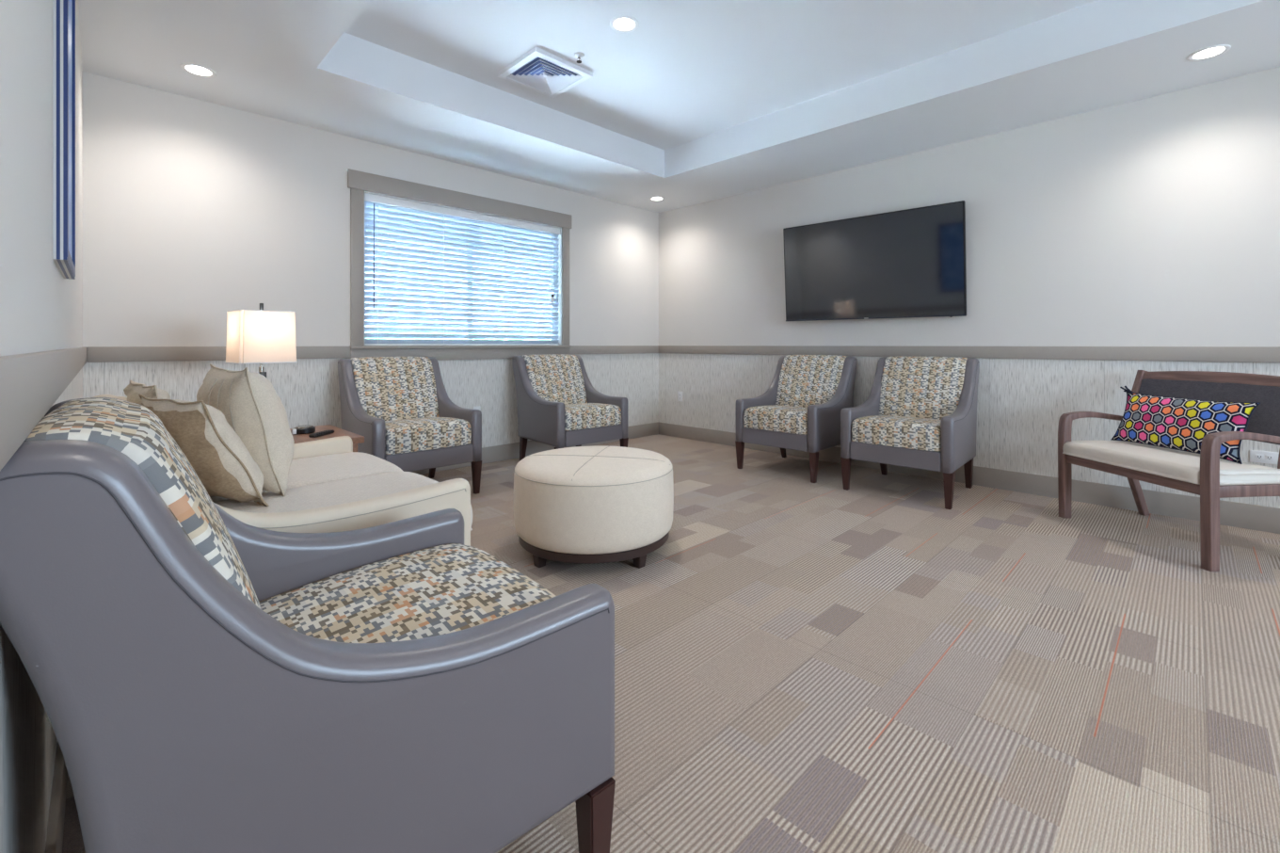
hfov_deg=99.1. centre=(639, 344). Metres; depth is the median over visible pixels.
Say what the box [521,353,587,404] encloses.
cushion
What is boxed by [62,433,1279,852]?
floor
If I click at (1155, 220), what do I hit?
wall
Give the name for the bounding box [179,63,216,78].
recessed light
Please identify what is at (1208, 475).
wooden bench
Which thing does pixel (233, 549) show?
chair back
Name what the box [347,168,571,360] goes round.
window
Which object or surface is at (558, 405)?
armchair
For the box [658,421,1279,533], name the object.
baseboard
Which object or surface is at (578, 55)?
sprinkler
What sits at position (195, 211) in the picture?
wall
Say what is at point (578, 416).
seat cushion
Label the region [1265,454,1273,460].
socket
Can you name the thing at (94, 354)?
trim
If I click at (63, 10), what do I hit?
framed art
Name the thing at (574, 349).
trim
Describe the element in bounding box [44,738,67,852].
baseboard
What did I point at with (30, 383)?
trim
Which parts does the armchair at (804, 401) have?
leg, arm, rail, leg, leg, arm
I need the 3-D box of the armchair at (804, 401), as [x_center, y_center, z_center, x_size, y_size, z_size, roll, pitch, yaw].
[1.417,0.603,4.911,0.781,1.011,0.847,0,0,45]
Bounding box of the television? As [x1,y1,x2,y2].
[783,200,966,320]
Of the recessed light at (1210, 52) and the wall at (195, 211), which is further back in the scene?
the wall at (195, 211)
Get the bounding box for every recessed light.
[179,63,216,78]
[609,15,639,32]
[649,196,664,201]
[1186,44,1231,61]
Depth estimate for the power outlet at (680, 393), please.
6.51 m
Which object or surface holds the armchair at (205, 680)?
on the floor
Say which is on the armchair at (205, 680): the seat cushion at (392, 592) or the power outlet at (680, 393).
the seat cushion at (392, 592)
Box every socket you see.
[258,363,264,371]
[1255,453,1263,459]
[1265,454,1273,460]
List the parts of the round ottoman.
leg, leg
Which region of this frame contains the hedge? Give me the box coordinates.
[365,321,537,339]
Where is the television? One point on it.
(908, 263)
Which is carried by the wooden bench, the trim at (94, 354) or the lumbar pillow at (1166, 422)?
the lumbar pillow at (1166, 422)
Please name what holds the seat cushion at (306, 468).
on the loveseat
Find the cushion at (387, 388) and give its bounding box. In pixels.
[349,356,439,420]
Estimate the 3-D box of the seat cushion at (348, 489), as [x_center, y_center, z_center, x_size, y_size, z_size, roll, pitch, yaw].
[-1.091,0.624,1.994,0.760,0.167,0.595,0,0,-45]
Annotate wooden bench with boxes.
[1057,369,1279,571]
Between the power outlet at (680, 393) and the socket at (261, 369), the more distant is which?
the power outlet at (680, 393)
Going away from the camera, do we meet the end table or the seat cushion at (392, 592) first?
the seat cushion at (392, 592)
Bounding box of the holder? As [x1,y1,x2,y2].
[291,424,315,433]
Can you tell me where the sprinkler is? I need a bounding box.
[574,51,584,63]
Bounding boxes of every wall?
[0,0,82,852]
[82,71,658,447]
[658,66,1279,508]
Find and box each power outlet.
[677,391,682,400]
[1249,449,1279,463]
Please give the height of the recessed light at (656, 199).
0.005 m
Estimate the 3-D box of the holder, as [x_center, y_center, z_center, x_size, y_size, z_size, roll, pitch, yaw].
[-1.940,0.488,3.144,0.121,0.041,0.110,0,0,-45]
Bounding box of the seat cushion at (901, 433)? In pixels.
[851,415,940,451]
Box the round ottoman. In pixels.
[513,445,673,568]
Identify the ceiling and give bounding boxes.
[78,0,1279,212]
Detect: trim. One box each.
[0,346,86,470]
[86,346,351,362]
[569,345,658,354]
[658,345,1279,362]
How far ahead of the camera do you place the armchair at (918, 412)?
4.13 m
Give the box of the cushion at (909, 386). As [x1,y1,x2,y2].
[878,355,967,419]
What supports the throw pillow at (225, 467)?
on the loveseat
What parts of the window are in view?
casing, head casing, sash, sill, casing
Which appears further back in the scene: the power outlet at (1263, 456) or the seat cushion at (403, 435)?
the seat cushion at (403, 435)
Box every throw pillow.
[123,380,170,404]
[138,393,269,506]
[196,363,294,495]
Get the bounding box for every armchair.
[0,397,615,852]
[337,356,481,494]
[512,353,628,461]
[735,354,857,482]
[840,355,979,509]
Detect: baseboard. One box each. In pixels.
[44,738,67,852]
[410,421,658,474]
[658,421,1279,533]
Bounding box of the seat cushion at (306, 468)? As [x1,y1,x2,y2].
[208,451,403,501]
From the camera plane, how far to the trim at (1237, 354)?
4.10 m
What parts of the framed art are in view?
frame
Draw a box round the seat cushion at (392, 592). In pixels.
[258,543,555,642]
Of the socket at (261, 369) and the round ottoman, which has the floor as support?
the round ottoman
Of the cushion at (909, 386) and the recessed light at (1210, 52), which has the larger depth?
the cushion at (909, 386)
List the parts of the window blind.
ladder cord, rail, pull cord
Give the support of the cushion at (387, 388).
on the armchair at (405, 414)
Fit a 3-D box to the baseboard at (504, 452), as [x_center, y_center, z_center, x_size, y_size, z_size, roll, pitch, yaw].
[-1.539,1.034,5.007,4.968,0.150,0.016,0,0,-45]
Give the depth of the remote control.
3.04 m
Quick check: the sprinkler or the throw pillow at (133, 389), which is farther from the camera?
the sprinkler
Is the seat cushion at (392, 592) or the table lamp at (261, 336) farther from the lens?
the table lamp at (261, 336)
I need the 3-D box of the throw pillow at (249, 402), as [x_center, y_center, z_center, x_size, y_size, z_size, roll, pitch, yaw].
[-1.511,0.314,2.091,0.530,0.474,0.269,0,0,41]
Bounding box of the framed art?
[52,0,75,279]
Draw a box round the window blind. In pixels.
[364,192,559,345]
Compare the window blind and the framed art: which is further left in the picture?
the framed art
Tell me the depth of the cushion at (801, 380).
5.03 m
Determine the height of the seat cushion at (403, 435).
0.190 m
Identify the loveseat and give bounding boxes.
[92,394,472,545]
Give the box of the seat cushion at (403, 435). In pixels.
[384,416,471,454]
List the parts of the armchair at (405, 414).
arm, rail, leg, arm, leg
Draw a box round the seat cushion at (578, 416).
[564,402,621,430]
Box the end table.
[289,424,364,451]
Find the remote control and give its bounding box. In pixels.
[308,429,334,437]
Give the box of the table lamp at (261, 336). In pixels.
[224,303,297,377]
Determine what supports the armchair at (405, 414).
on the floor
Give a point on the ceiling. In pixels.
(704, 101)
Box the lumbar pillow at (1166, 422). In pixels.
[1110,385,1261,463]
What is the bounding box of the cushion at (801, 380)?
[775,354,847,407]
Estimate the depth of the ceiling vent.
3.80 m
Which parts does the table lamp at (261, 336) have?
shade trim, shade trim, lamp shade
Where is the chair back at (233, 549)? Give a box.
[24,397,262,609]
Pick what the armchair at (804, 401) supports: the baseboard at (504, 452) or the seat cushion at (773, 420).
the seat cushion at (773, 420)
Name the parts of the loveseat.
backrest, arm, arm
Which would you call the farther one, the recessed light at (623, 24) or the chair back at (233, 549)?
the recessed light at (623, 24)
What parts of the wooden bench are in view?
leg, armrest, rail, leg, seat, panel, leg, rail, armrest, rail, leg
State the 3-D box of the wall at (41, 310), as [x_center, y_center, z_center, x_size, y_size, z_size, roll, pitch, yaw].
[-0.477,-0.286,0.268,0.150,2.790,8.552,0,0,-45]
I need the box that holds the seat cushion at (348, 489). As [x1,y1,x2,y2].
[213,471,472,530]
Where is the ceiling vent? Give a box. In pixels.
[497,47,592,97]
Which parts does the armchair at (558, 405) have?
leg, arm, rail, arm, leg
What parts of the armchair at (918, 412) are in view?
leg, arm, leg, rail, leg, arm, leg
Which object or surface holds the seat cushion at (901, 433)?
on the armchair at (918, 412)
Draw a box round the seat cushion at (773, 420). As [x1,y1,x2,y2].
[743,405,807,434]
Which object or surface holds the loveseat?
on the floor

